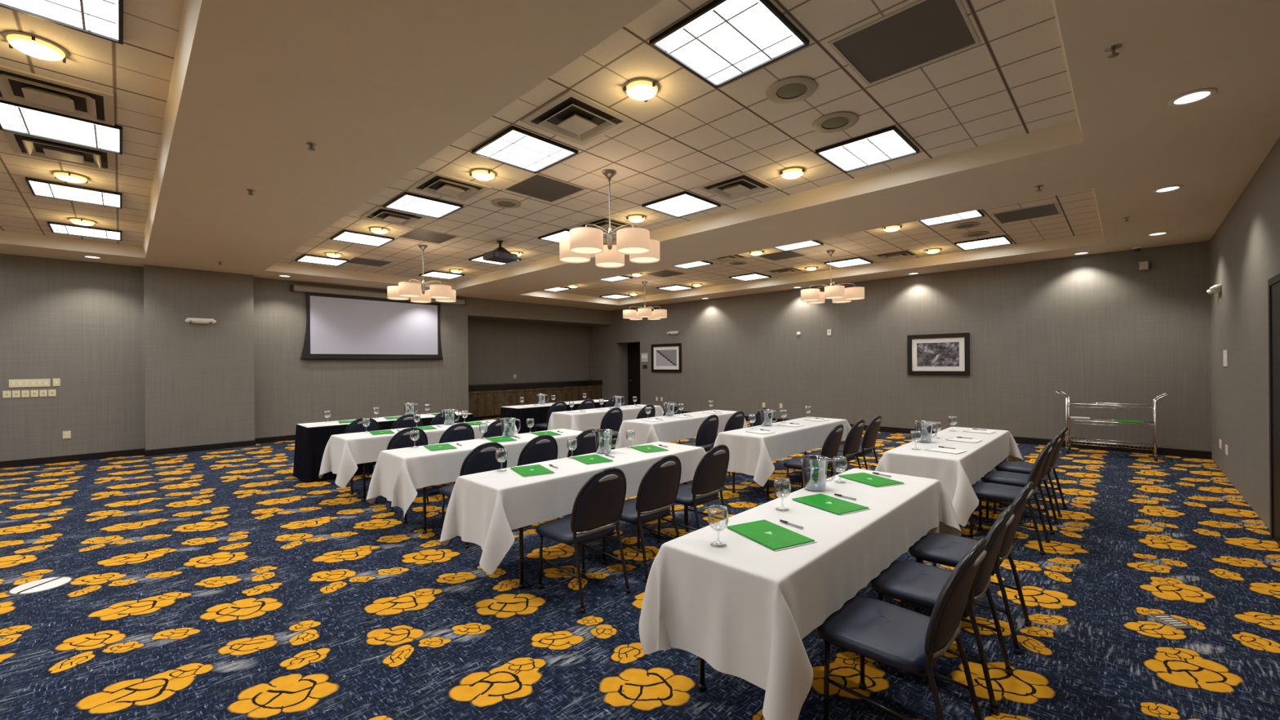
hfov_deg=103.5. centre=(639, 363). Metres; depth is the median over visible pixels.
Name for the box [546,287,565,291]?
diffuser
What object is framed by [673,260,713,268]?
ceiling light
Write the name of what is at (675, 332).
emergency light
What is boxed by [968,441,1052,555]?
banquet chair
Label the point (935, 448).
notepad
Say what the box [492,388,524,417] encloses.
base cabinet
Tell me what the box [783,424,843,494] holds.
banquet chair
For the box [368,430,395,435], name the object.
folder
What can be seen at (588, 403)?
banquet chair
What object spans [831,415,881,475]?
banquet chair
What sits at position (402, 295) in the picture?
diffuser
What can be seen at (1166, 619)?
floor vent
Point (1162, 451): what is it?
baseboard
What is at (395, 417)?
folder
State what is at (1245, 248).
wall
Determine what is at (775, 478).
water goblet
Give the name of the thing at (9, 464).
baseboard
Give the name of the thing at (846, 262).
diffuser
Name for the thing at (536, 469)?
folder
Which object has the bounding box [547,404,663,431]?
tablecloth
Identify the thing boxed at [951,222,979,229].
ceiling speaker
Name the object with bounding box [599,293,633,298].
ceiling light
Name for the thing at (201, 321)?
emergency light
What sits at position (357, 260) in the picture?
panel
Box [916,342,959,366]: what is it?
print
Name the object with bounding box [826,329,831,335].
wall sensor
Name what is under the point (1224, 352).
switch plate
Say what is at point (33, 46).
recessed light
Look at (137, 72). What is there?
ceiling tiles
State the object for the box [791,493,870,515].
folder
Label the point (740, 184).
ceiling vent
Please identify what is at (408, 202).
ceiling light
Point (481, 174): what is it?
recessed light
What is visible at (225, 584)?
floor
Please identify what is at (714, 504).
bowl
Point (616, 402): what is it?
banquet chair
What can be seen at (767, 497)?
folding table
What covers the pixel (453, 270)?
recessed light
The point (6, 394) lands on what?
wall plate
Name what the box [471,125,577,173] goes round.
ceiling light
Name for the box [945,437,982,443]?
notepad
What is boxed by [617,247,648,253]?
diffuser
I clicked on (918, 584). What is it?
banquet chair
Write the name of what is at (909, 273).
recessed light
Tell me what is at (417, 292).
chandelier
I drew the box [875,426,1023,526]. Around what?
tablecloth
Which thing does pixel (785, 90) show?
grille
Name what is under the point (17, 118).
ceiling light
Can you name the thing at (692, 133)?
ceiling tiles
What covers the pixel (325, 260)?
diffuser
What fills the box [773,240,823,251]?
ceiling light
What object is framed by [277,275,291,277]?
recessed light
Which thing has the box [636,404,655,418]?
banquet chair
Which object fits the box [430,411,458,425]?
banquet chair
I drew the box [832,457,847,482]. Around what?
water goblet
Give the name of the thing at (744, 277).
diffuser
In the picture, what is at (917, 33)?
panel
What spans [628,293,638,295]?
recessed light
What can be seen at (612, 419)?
banquet chair
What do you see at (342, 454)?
tablecloth
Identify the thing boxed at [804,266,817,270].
recessed light
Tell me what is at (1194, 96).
recessed light
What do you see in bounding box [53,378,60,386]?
wall plate
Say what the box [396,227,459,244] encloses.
panel
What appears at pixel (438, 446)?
folder
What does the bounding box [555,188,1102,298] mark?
ceiling tiles
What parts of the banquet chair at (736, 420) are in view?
frame, backrest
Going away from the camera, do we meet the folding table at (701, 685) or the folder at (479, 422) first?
the folding table at (701, 685)
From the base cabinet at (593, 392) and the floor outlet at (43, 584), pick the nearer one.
the floor outlet at (43, 584)
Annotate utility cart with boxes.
[1055,390,1168,461]
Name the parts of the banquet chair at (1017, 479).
leg, leg, seat, leg, frame, backrest, leg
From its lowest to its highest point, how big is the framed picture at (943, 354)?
0.870 m
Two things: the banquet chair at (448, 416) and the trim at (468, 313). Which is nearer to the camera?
the banquet chair at (448, 416)
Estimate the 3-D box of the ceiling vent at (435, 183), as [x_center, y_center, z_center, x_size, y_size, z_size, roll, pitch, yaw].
[-2.195,-2.013,5.824,0.670,0.052,0.670,-1,0,44]
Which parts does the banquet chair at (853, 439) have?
seat, leg, frame, backrest, leg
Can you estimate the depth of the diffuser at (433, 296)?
8.45 m
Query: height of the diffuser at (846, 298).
0.008 m
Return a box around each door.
[627,342,640,405]
[1267,273,1279,546]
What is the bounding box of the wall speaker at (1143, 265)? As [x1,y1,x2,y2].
[1138,260,1149,271]
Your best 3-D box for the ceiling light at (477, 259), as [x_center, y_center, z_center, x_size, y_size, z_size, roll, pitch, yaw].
[-2.819,-2.019,9.803,0.724,0.028,0.724,-1,0,44]
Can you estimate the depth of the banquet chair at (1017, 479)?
4.87 m
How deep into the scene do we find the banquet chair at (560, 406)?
9.47 m
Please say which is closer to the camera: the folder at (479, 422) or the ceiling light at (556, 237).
the folder at (479, 422)
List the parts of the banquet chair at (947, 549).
leg, seat frame, seat, leg, frame, backrest, leg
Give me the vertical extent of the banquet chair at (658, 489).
0.907 m
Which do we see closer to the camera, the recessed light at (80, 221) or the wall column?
the recessed light at (80, 221)
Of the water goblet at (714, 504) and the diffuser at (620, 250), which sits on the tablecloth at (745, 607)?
the water goblet at (714, 504)
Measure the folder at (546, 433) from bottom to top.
0.008 m
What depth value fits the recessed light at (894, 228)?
7.65 m
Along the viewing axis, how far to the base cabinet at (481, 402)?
14.78 m
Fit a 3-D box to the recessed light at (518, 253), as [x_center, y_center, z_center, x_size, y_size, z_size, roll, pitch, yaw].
[-2.286,-2.006,9.259,0.275,0.060,0.272,-1,0,44]
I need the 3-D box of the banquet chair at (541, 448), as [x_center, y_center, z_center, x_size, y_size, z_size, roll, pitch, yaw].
[-1.155,1.157,5.172,0.476,0.907,0.622,-1,0,-45]
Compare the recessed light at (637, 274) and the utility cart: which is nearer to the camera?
the utility cart
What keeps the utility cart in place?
on the floor
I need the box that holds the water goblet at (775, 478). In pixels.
[773,478,791,511]
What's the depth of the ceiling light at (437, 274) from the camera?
11.39 m
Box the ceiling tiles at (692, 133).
[277,0,1077,281]
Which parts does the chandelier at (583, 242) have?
lamp shade, lamp shade, arm, stem, lamp shade, arm, lamp shade, lamp shade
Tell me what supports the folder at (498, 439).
on the tablecloth at (397, 474)
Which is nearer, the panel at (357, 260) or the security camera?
the security camera
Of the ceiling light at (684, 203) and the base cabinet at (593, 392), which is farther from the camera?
the base cabinet at (593, 392)
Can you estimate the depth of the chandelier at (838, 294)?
9.13 m
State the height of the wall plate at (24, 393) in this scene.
0.115 m
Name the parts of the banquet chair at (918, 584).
leg, leg, seat frame, seat, leg, frame, backrest, leg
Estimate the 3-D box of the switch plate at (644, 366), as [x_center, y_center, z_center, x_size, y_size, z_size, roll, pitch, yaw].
[0.166,0.108,16.645,0.200,0.130,0.012,-1,0,44]
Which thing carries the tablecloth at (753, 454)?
on the folding table at (767, 497)
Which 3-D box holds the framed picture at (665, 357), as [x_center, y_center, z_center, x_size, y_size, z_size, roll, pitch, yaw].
[0.825,-0.177,15.984,1.250,0.900,0.040,-1,0,44]
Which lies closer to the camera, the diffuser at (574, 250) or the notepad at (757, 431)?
the diffuser at (574, 250)
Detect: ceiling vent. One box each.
[0,65,114,125]
[2,130,115,171]
[360,205,428,226]
[408,171,491,201]
[520,89,633,146]
[573,215,638,233]
[696,170,777,200]
[711,253,750,262]
[765,266,807,275]
[871,248,919,260]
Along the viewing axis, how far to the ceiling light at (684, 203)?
6.51 m
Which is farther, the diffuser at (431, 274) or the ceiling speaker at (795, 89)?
the diffuser at (431, 274)
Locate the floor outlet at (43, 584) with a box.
[5,576,75,595]
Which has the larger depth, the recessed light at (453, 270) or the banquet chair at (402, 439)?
the recessed light at (453, 270)
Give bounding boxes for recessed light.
[2,31,69,62]
[51,170,89,183]
[67,217,96,226]
[82,255,102,258]
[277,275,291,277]
[324,252,342,257]
[368,226,389,234]
[449,268,462,272]
[469,168,496,181]
[509,251,523,256]
[567,284,577,288]
[622,78,659,102]
[626,214,645,222]
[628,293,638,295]
[631,272,642,276]
[692,283,702,286]
[749,250,764,255]
[778,166,805,179]
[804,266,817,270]
[882,224,902,231]
[906,272,919,275]
[924,248,941,253]
[1072,251,1089,254]
[1146,231,1168,235]
[1151,185,1183,193]
[1167,88,1217,106]
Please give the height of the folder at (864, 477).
0.008 m
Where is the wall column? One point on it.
(199, 389)
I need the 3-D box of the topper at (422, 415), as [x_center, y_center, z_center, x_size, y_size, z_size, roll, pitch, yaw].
[-3.963,0.879,8.054,0.620,0.008,2.440,-1,0,44]
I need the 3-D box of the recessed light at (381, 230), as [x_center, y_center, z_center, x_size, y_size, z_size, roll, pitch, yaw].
[-3.917,-1.991,7.580,0.275,0.060,0.272,-1,0,44]
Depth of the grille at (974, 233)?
8.19 m
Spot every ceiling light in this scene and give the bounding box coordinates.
[0,0,123,44]
[0,99,122,155]
[25,177,122,208]
[47,221,121,240]
[295,253,348,266]
[330,229,394,247]
[382,191,463,218]
[418,270,464,279]
[468,254,521,265]
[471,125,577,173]
[537,228,569,243]
[543,286,571,292]
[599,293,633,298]
[600,275,632,281]
[641,191,720,217]
[648,0,808,88]
[656,284,693,291]
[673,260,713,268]
[728,272,771,280]
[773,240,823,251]
[815,125,919,173]
[823,257,873,268]
[919,209,984,226]
[954,235,1012,250]
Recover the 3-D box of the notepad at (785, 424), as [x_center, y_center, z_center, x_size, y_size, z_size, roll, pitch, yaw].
[2.004,0.817,6.705,0.210,0.008,0.280,-1,0,-40]
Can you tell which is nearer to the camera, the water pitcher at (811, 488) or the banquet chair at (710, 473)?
the water pitcher at (811, 488)
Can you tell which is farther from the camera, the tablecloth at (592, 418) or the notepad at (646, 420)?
the tablecloth at (592, 418)
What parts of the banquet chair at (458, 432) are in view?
frame, backrest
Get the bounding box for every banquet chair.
[336,417,380,487]
[373,426,429,511]
[391,413,422,429]
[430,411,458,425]
[438,422,474,487]
[439,441,506,548]
[481,418,513,438]
[517,435,559,531]
[533,400,567,431]
[535,467,631,613]
[567,428,601,457]
[577,399,595,409]
[598,396,620,441]
[599,407,622,451]
[601,454,681,582]
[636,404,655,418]
[657,444,729,542]
[662,401,680,444]
[681,414,718,452]
[711,410,744,476]
[750,408,768,426]
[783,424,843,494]
[808,419,865,484]
[815,537,987,719]
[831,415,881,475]
[870,504,1014,715]
[908,480,1033,655]
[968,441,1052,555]
[980,433,1061,534]
[995,426,1068,517]
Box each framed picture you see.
[651,342,681,372]
[906,332,969,375]
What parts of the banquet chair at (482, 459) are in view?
leg, seat, leg, frame, backrest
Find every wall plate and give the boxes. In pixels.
[2,391,11,398]
[12,390,20,397]
[21,390,29,397]
[30,390,38,396]
[39,389,47,396]
[48,389,56,396]
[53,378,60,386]
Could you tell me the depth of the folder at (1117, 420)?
8.20 m
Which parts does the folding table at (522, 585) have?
leg, leg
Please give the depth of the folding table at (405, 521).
4.79 m
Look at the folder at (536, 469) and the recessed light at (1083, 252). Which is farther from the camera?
the recessed light at (1083, 252)
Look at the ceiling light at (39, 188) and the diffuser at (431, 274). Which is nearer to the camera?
the ceiling light at (39, 188)
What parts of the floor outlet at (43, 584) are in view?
lid, lid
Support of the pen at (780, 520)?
on the tablecloth at (745, 607)
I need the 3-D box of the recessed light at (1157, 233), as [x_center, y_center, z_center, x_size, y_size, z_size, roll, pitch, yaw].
[7.731,-1.935,7.530,0.240,0.010,0.240,-1,0,44]
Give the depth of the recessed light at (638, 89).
3.70 m
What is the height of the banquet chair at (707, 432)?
0.907 m
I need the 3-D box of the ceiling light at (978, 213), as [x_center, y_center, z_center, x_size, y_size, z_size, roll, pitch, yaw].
[4.348,-2.083,7.107,0.724,0.028,0.724,-1,0,44]
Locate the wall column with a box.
[143,264,254,449]
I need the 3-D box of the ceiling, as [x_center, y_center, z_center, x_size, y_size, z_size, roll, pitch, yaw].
[-1.889,-1.949,6.740,14.322,0.185,17.260,-1,0,44]
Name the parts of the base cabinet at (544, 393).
door, drawer, door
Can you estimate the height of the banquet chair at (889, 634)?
0.907 m
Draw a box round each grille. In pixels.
[497,200,515,206]
[776,83,806,97]
[821,116,848,128]
[956,223,973,227]
[967,232,982,235]
[1139,261,1147,269]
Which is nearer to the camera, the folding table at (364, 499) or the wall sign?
the folding table at (364, 499)
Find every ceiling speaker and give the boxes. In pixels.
[491,199,520,208]
[728,261,746,265]
[766,76,817,103]
[812,111,858,133]
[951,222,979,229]
[961,231,988,237]
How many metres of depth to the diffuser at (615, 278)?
12.13 m
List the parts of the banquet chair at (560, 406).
seat, frame, backrest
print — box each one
[656,349,676,365]
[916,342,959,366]
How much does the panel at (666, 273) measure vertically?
0.010 m
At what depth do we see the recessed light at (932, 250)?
9.25 m
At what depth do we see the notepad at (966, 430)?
5.92 m
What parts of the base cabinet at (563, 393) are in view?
door, drawer, door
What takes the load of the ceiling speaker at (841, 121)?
attached to the ceiling tiles at (692, 133)
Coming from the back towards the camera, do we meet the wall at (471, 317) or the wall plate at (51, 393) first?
the wall at (471, 317)
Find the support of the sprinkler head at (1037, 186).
attached to the ceiling
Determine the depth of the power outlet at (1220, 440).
7.09 m
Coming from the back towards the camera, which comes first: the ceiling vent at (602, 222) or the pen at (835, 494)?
the ceiling vent at (602, 222)
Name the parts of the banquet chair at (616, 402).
backrest, frame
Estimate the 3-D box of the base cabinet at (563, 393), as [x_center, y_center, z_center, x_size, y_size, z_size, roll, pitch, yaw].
[-2.731,1.194,17.223,0.735,0.860,1.068,-1,0,44]
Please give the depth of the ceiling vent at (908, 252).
9.65 m
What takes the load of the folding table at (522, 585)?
on the floor
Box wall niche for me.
[467,319,589,384]
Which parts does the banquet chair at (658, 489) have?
leg, leg, leg, seat, seat frame, frame, backrest, leg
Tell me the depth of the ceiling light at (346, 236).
8.09 m
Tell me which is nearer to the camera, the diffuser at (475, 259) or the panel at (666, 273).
the diffuser at (475, 259)
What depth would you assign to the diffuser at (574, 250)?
5.05 m
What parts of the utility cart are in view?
handle, post, post, post, post, handle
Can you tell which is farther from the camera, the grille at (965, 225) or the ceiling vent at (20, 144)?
the grille at (965, 225)
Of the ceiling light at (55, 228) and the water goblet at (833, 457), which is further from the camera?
the ceiling light at (55, 228)
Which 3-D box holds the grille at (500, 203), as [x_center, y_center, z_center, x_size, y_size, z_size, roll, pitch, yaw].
[-1.702,-2.033,6.418,0.224,0.010,0.224,-1,0,44]
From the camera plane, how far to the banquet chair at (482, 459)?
4.54 m
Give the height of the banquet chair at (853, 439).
0.907 m
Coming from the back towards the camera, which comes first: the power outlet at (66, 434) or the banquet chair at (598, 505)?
the power outlet at (66, 434)
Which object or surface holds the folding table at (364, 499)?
on the floor
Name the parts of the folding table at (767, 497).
leg, leg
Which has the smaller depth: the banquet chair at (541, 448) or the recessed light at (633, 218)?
the banquet chair at (541, 448)
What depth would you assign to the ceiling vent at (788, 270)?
11.24 m
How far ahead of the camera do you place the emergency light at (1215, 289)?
7.05 m
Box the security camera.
[1132,246,1142,252]
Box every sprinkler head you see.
[245,188,255,195]
[306,142,317,151]
[1034,185,1044,191]
[1104,43,1122,57]
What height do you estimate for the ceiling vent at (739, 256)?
0.052 m
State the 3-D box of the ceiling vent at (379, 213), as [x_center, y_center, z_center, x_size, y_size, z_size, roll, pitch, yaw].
[-3.378,-2.002,6.946,0.670,0.052,0.670,-1,0,44]
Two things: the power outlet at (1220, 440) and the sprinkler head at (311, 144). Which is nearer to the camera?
the sprinkler head at (311, 144)
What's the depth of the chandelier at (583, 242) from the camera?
5.20 m
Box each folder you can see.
[337,419,355,423]
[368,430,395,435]
[383,416,400,419]
[412,426,436,430]
[423,443,457,451]
[466,421,487,425]
[486,435,517,442]
[510,464,555,476]
[531,431,561,435]
[571,454,613,464]
[629,444,668,453]
[726,519,817,551]
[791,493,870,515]
[838,472,905,487]
[1113,419,1144,422]
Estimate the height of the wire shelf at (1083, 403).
0.060 m
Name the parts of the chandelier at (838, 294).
lamp shade, lamp shade, stem, lamp shade, lamp shade, lamp shade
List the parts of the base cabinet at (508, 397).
door, drawer, door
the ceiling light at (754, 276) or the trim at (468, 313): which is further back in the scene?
the trim at (468, 313)
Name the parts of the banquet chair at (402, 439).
leg, frame, backrest, leg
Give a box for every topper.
[296,411,471,427]
[501,399,608,408]
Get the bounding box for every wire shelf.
[1067,401,1154,409]
[1067,417,1154,427]
[1067,436,1154,450]
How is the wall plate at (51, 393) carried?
attached to the wall at (80, 324)
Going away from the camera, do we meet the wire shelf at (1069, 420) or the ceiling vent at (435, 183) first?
the ceiling vent at (435, 183)
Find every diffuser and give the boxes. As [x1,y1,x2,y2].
[297,256,344,265]
[333,231,391,245]
[389,297,407,299]
[400,294,419,297]
[422,271,461,278]
[432,296,449,297]
[471,257,518,264]
[542,231,569,242]
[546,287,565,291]
[560,257,589,262]
[570,247,601,253]
[596,262,623,266]
[601,276,629,280]
[602,294,629,298]
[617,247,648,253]
[630,257,658,262]
[661,285,688,290]
[675,261,708,267]
[733,274,768,280]
[827,258,869,266]
[845,297,862,299]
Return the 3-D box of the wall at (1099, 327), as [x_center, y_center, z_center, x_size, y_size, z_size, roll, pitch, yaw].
[3.885,-0.221,13.492,15.472,3.573,0.650,-1,0,44]
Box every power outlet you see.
[62,431,71,439]
[1218,439,1222,449]
[1225,444,1228,455]
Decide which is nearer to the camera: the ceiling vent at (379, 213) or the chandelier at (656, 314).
the ceiling vent at (379, 213)
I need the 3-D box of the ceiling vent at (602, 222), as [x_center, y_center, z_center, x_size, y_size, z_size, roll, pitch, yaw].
[-0.501,-2.028,7.468,0.670,0.052,0.670,-1,0,44]
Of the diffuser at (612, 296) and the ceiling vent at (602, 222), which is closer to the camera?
the ceiling vent at (602, 222)
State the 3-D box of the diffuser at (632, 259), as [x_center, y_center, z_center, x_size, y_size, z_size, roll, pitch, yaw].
[0.051,-1.143,5.551,0.322,0.008,0.322,-1,0,44]
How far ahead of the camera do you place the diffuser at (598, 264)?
5.80 m
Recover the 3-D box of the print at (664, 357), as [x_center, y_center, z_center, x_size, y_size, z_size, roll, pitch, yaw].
[0.829,-0.177,15.988,0.860,0.510,0.003,-1,0,44]
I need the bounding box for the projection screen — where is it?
[290,284,466,359]
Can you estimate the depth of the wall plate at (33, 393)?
8.40 m
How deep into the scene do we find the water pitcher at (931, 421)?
5.20 m
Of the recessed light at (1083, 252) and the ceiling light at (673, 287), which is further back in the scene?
the ceiling light at (673, 287)
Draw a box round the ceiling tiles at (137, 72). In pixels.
[0,0,184,246]
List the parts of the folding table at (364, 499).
leg, leg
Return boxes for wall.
[0,253,611,461]
[467,315,604,326]
[588,240,1211,451]
[1209,137,1279,529]
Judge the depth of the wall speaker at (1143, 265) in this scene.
8.46 m
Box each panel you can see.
[346,256,393,266]
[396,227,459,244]
[502,173,586,203]
[643,269,686,277]
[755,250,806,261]
[827,0,980,85]
[991,202,1061,223]
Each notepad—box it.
[567,410,586,413]
[641,418,662,422]
[671,414,693,417]
[704,411,723,413]
[745,429,775,434]
[777,422,803,426]
[804,417,829,421]
[924,446,966,453]
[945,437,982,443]
[963,429,995,433]
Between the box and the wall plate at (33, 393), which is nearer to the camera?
the wall plate at (33, 393)
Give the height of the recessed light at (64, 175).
0.060 m
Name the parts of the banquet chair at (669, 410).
frame, backrest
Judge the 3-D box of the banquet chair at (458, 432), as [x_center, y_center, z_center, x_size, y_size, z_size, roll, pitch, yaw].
[-2.371,1.168,6.258,0.622,0.907,0.476,-1,0,43]
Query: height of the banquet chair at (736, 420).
0.907 m
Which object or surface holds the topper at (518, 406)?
on the folding table
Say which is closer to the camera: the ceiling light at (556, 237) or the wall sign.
the ceiling light at (556, 237)
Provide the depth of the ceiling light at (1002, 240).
8.77 m
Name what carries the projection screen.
attached to the wall at (80, 324)
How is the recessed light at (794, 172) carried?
attached to the ceiling tiles at (692, 133)
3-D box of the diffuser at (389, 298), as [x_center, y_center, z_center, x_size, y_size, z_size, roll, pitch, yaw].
[-4.106,-1.106,8.568,0.322,0.008,0.322,-1,0,18]
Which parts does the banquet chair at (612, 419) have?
leg, seat, frame, backrest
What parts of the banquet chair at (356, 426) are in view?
backrest, frame, leg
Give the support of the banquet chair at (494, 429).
on the floor
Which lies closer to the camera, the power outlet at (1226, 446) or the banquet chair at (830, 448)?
the banquet chair at (830, 448)
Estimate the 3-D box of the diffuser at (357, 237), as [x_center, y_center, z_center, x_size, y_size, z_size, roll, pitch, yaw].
[-4.463,-2.009,8.111,0.684,0.010,0.684,-1,0,44]
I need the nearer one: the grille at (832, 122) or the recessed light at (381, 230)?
the grille at (832, 122)
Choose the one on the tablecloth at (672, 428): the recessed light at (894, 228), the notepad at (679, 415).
the notepad at (679, 415)
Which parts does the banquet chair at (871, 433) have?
seat, leg, frame, backrest, leg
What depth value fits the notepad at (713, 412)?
8.45 m
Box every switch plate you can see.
[8,378,50,387]
[642,364,647,368]
[1222,350,1227,366]
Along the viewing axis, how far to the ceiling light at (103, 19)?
2.90 m
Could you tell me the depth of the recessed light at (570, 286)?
13.10 m
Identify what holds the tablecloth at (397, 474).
on the folding table at (405, 521)
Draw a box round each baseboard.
[0,435,295,468]
[662,409,1212,459]
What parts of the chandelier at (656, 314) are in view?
lamp shade, lamp shade, lamp shade, lamp shade, lamp shade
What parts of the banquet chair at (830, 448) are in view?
leg, leg, seat, seat frame, leg, frame, backrest, leg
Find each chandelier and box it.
[386,244,456,302]
[559,168,659,267]
[622,281,666,319]
[800,249,864,303]
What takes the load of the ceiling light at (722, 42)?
attached to the ceiling tiles at (692, 133)
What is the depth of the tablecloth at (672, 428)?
7.43 m
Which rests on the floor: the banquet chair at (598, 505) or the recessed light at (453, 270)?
the banquet chair at (598, 505)
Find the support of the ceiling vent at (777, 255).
attached to the ceiling tiles at (1079, 215)
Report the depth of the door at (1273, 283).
4.38 m
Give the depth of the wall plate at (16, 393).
8.27 m
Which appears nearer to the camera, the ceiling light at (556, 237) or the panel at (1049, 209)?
the panel at (1049, 209)
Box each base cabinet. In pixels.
[468,389,493,419]
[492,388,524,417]
[524,386,552,404]
[552,385,578,402]
[577,384,601,400]
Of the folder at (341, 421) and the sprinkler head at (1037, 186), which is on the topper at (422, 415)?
the folder at (341, 421)
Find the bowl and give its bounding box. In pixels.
[707,504,728,530]
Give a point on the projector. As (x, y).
(500, 255)
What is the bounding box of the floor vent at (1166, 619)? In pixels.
[1146,613,1196,629]
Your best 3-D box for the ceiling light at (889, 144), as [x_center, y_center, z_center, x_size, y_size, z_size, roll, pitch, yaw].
[2.216,-2.064,4.912,0.724,0.028,0.724,-1,0,44]
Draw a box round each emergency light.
[185,317,216,324]
[666,330,678,334]
[1206,284,1222,293]
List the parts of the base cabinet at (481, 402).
door, drawer, door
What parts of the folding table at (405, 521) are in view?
leg, leg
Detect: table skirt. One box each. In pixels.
[293,413,474,481]
[500,401,607,433]
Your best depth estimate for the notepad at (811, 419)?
7.24 m
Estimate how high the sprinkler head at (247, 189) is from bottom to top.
0.052 m
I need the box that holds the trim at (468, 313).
[467,312,612,324]
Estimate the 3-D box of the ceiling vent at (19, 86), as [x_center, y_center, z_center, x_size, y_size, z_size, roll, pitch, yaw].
[-4.429,-1.992,3.783,0.670,0.052,0.670,-1,0,44]
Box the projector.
[482,240,517,263]
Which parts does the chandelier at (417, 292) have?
lamp shade, lamp shade, lamp shade, stem, lamp shade, lamp shade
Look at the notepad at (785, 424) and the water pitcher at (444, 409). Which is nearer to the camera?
the notepad at (785, 424)
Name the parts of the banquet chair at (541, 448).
frame, backrest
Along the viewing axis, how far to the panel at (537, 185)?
5.88 m
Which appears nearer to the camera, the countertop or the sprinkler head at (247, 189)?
the sprinkler head at (247, 189)
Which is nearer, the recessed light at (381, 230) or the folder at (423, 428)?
the folder at (423, 428)
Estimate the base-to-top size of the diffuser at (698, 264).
0.010 m
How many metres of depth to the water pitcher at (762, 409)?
6.71 m
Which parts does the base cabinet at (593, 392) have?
door, drawer, door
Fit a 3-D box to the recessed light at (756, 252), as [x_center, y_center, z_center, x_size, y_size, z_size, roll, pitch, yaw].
[2.167,-2.046,9.365,0.275,0.060,0.272,-1,0,44]
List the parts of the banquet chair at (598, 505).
leg, seat, leg, leg, seat frame, frame, backrest, leg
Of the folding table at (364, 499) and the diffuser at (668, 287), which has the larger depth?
the diffuser at (668, 287)
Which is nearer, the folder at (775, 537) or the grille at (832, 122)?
the folder at (775, 537)
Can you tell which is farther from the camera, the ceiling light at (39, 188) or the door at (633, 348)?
the door at (633, 348)
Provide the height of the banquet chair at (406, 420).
0.907 m
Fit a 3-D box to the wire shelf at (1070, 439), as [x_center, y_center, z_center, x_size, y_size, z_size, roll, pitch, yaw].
[7.832,1.330,8.408,1.068,0.060,0.478,-1,0,44]
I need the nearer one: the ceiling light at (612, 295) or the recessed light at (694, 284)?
the recessed light at (694, 284)
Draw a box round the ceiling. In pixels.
[0,0,1279,311]
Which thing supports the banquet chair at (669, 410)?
on the floor
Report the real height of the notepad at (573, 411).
0.008 m
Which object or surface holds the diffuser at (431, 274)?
attached to the ceiling light at (437, 274)
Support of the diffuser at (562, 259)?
attached to the chandelier at (583, 242)
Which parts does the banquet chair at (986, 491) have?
leg, leg, seat frame, seat, leg, backrest, frame, leg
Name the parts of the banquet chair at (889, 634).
leg, leg, seat, seat frame, leg, backrest, frame, leg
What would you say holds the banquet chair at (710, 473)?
on the floor
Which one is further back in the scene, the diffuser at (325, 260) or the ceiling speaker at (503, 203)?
the diffuser at (325, 260)
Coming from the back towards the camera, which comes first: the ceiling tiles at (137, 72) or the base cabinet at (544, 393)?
the base cabinet at (544, 393)
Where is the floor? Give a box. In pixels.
[0,417,1279,719]
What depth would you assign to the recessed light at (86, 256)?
8.46 m
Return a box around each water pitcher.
[440,408,458,424]
[499,417,518,436]
[594,429,618,453]
[760,408,773,426]
[797,454,835,490]
[913,421,937,442]
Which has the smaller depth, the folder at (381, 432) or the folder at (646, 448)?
the folder at (646, 448)
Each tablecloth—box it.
[318,419,518,488]
[365,428,583,515]
[439,441,706,574]
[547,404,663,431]
[614,409,747,448]
[639,468,961,719]
[713,417,851,486]
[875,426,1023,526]
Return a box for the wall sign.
[640,352,648,361]
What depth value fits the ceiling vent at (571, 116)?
4.20 m
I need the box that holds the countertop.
[468,379,602,391]
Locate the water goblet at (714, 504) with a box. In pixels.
[707,504,728,546]
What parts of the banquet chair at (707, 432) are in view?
seat, frame, backrest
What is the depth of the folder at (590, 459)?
4.41 m
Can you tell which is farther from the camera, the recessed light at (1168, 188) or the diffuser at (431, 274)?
the diffuser at (431, 274)
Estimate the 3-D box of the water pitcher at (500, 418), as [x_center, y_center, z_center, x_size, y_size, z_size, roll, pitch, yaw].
[-1.537,0.746,5.927,0.203,0.208,0.189,-1,0,45]
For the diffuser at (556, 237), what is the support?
attached to the ceiling light at (556, 237)
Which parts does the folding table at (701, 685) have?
leg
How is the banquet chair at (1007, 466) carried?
on the floor
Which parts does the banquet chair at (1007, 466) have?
seat, leg, backrest, frame, leg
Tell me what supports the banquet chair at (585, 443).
on the floor
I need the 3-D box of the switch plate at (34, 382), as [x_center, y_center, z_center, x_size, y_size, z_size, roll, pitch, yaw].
[-10.121,0.325,8.370,0.012,0.130,0.433,-1,0,44]
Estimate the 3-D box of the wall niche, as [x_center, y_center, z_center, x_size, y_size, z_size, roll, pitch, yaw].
[-3.642,0.092,16.952,0.150,3.080,6.180,-1,0,44]
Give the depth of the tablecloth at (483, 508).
3.73 m
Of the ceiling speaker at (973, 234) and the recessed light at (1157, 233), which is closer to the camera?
the recessed light at (1157, 233)
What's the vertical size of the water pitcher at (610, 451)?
0.208 m
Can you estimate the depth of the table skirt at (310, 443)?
7.08 m
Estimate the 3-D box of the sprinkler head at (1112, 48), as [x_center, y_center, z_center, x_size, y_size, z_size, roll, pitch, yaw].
[2.846,-1.875,3.033,0.084,0.052,0.084,-1,0,44]
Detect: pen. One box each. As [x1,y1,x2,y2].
[779,519,803,528]
[834,493,856,500]
[872,471,891,477]
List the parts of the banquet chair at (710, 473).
leg, leg, leg, seat, seat frame, frame, backrest, leg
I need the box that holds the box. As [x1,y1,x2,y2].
[1070,416,1090,419]
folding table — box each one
[350,462,366,501]
[403,486,426,533]
[519,481,686,589]
[697,560,923,692]
[732,451,837,499]
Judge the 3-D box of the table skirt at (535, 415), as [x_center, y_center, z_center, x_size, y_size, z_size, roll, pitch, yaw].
[-1.687,1.234,10.809,0.740,0.738,2.640,-1,0,44]
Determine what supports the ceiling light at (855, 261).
attached to the ceiling tiles at (1079, 215)
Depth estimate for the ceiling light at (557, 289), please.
13.76 m
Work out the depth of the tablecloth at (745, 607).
2.26 m

